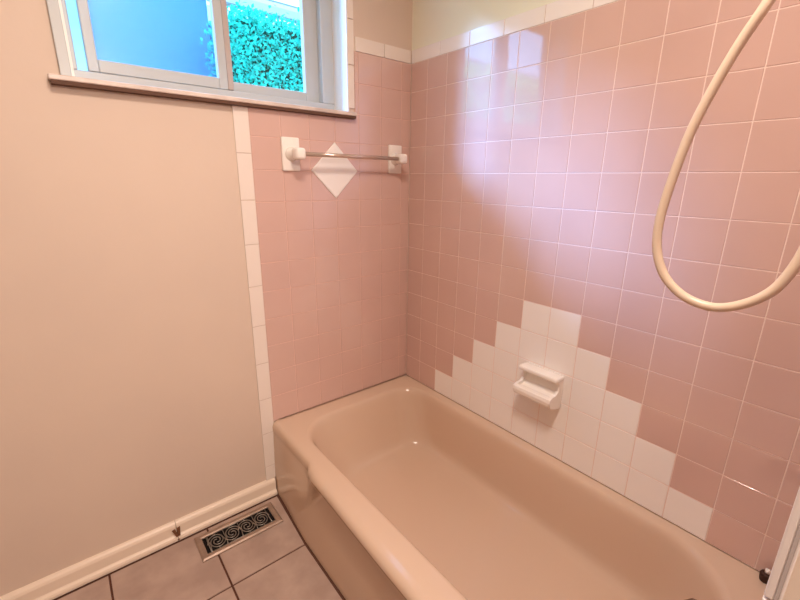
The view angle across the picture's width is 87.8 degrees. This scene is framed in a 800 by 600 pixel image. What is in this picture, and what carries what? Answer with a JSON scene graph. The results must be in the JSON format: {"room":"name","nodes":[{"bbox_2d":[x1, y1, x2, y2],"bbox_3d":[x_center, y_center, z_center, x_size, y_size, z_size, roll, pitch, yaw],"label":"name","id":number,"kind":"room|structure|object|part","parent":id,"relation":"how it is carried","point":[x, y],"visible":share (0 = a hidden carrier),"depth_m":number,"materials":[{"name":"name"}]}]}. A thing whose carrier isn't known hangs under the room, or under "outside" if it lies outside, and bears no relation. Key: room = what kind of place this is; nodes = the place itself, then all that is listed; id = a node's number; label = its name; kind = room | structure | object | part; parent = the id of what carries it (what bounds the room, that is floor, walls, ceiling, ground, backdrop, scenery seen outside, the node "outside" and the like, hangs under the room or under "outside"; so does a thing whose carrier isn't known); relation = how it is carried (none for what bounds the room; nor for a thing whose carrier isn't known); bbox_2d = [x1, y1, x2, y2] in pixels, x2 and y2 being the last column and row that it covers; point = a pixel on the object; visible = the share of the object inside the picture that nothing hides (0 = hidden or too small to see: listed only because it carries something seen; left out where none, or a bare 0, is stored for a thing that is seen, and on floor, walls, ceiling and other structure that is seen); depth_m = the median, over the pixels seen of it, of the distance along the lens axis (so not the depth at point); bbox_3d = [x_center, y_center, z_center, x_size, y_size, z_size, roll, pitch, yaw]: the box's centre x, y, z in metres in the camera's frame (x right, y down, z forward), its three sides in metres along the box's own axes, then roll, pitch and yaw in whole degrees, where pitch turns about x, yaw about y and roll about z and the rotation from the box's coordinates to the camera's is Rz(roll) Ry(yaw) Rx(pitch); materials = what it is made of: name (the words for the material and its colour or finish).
{"room":"bathroom","nodes":[
{"label":"bathroom","id":0,"kind":"room"},
{"bbox_2d":[53,494,345,599],"bbox_3d":[0.000,1.216,0.553,2.560,0.050,3.006,-12,20,-37],"label":"floor","id":1,"kind":"structure","parent":0,"point":[277,563],"depth_m":1.42,"materials":[{"name":"tile"}]},
{"bbox_2d":[194,502,282,562],"bbox_3d":[-0.613,0.878,1.591,0.296,0.008,0.126,-12,20,-37],"label":"floor vent","id":2,"kind":"object","parent":1,"relation":"in","point":[212,543],"visible":1,"depth_m":1.58,"materials":[{"name":"grey metal"}]},
{"bbox_2d":[202,507,275,553],"bbox_3d":[-0.613,0.877,1.591,0.252,0.004,0.084,-12,20,-37],"label":"grille","id":3,"kind":"object","parent":2,"relation":"attached to","point":[222,537],"depth_m":1.59,"materials":[{"name":"grey metal"}]},
{"bbox_2d":[272,374,766,599],"bbox_3d":[0.201,0.769,1.410,0.749,0.337,1.478,-12,20,-37],"label":"bathtub","id":4,"kind":"object","parent":1,"relation":"on","point":[398,489],"visible":0.96,"depth_m":1.43,"materials":[{"name":"beige ceramic"}]},
{"bbox_2d":[759,568,770,583],"bbox_3d":[0.918,0.689,1.042,0.027,0.036,0.027,-12,20,-37],"label":"stopper","id":5,"kind":"object","parent":4,"relation":"on","point":[764,574],"visible":0.72,"depth_m":1.04,"materials":[{"name":"brown rubber"}]},
{"bbox_3d":[0.919,0.677,1.039,0.012,0.012,0.010,-12,20,-37],"label":"knob","id":6,"kind":"part","parent":5,"relation":"part of","materials":[{"name":"silver metal"}]},
{"bbox_2d":[0,0,412,596],"bbox_3d":[-0.878,-0.288,1.270,2.560,2.460,0.162,-12,20,-37],"label":"wall","id":7,"kind":"structure","parent":0,"point":[171,293],"depth_m":1.38,"materials":[{"name":"beige paint"}]},
{"bbox_2d":[0,478,277,599],"bbox_3d":[-1.144,0.922,1.297,1.578,0.072,0.030,-12,20,-37],"label":"baseboard","id":8,"kind":"structure","parent":7,"relation":"attached to","point":[59,583],"depth_m":1.47,"materials":[{"name":"beige paint"}]},
{"bbox_2d":[46,0,356,118],"bbox_3d":[-0.577,-0.976,1.303,0.928,0.686,0.176,-12,20,-37],"label":"window","id":9,"kind":"structure","parent":7,"relation":"in","point":[323,23],"depth_m":1.37,"materials":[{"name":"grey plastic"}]},
{"bbox_3d":[-0.531,-0.972,1.256,0.887,0.665,0.014,-12,20,-37],"label":"casing","id":10,"kind":"part","parent":9,"relation":"part of","materials":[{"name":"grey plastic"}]},
{"bbox_3d":[-0.740,-0.951,1.236,0.390,0.548,0.026,-12,20,-37],"label":"sash","id":11,"kind":"part","parent":9,"relation":"part of","materials":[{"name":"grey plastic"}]},
{"bbox_3d":[-0.563,-0.655,1.373,0.928,0.014,0.119,-12,20,-37],"label":"sill","id":12,"kind":"part","parent":9,"relation":"part of","materials":[{"name":"wood"}]},
{"bbox_3d":[-0.467,-1.019,1.483,0.371,0.548,0.026,-12,20,-37],"label":"sash","id":13,"kind":"part","parent":9,"relation":"part of","materials":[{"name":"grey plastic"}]},
{"bbox_2d":[280,136,406,173],"bbox_3d":[-0.185,-0.556,1.615,0.546,0.116,0.089,-12,20,-37],"label":"towel bar","id":14,"kind":"object","parent":7,"relation":"attached to","point":[291,153],"visible":1,"depth_m":1.51,"materials":[{"name":"white ceramic"}]},
{"bbox_3d":[-0.381,-0.520,1.483,0.054,0.054,0.034,-12,20,-37],"label":"post","id":15,"kind":"part","parent":14,"relation":"part of","materials":[{"name":"white ceramic"}]},
{"bbox_3d":[-0.172,-0.550,1.594,0.438,0.015,0.015,-12,20,-37],"label":"rod","id":16,"kind":"part","parent":14,"relation":"part of","materials":[{"name":"silver plastic"}]},
{"bbox_3d":[-0.011,-0.599,1.771,0.054,0.054,0.034,-12,20,-37],"label":"post","id":17,"kind":"part","parent":14,"relation":"part of","materials":[{"name":"white ceramic"}]},
{"bbox_2d":[406,0,799,571],"bbox_3d":[0.994,-0.151,0.880,0.156,2.460,2.856,-12,20,-37],"label":"wall","id":18,"kind":"structure","parent":0,"point":[546,136],"depth_m":1.21,"materials":[{"name":"pink tile"}]},
{"bbox_2d":[513,362,564,408],"bbox_3d":[0.485,0.307,1.468,0.079,0.123,0.154,-12,20,-37],"label":"soap dish","id":19,"kind":"object","parent":18,"relation":"attached to","point":[540,385],"visible":1,"depth_m":1.45,"materials":[{"name":"white ceramic"}]},
{"bbox_2d":[514,372,556,407],"bbox_3d":[0.483,0.312,1.468,0.073,0.100,0.138,-12,20,-37],"label":"tray","id":20,"kind":"object","parent":19,"relation":"on","point":[540,388],"depth_m":1.46,"materials":[{"name":"white ceramic"}]},
{"bbox_3d":[0.511,0.302,1.488,0.012,0.118,0.150,-12,20,-37],"label":"plate","id":21,"kind":"part","parent":19,"relation":"part of","materials":[{"name":"white ceramic"}]},
{"bbox_2d":[652,0,799,311],"bbox_3d":[0.526,-0.381,0.522,0.092,0.830,0.258,-12,20,-37],"label":"shower hose","id":22,"kind":"object","parent":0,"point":[793,267],"visible":1,"depth_m":0.61,"materials":[{"name":"beige plastic"}]},
{"bbox_2d":[762,487,799,599],"bbox_3d":[0.711,-0.060,0.517,0.767,2.440,0.128,-12,20,-37],"label":"door frame","id":23,"kind":"structure","parent":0,"point":[783,583],"depth_m":0.40,"materials":[{"name":"beige paint"}]},
{"label":"outside","id":24,"kind":"structure","parent":0,"visible":0},
{"bbox_3d":[-4.427,-0.397,7.645,18.000,0.200,13.840,-12,20,-37],"label":"ground","id":25,"kind":"structure","parent":24,"visible":0},
{"bbox_2d":[88,0,299,76],"bbox_3d":[-3.497,-2.286,5.276,15.200,4.768,3.135,-12,20,-37],"label":"sky","id":26,"kind":"structure","parent":25,"relation":"on","point":[160,34],"depth_m":4.17,"materials":[{"name":"blue"}]},
{"bbox_2d":[200,0,302,91],"bbox_3d":[-0.526,-1.491,5.230,3.263,3.339,1.133,-12,20,-37],"label":"hedge","id":27,"kind":"object","parent":25,"relation":"on","point":[263,53],"visible":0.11,"depth_m":3.97,"materials":[{"name":"green plant"}]}
]}

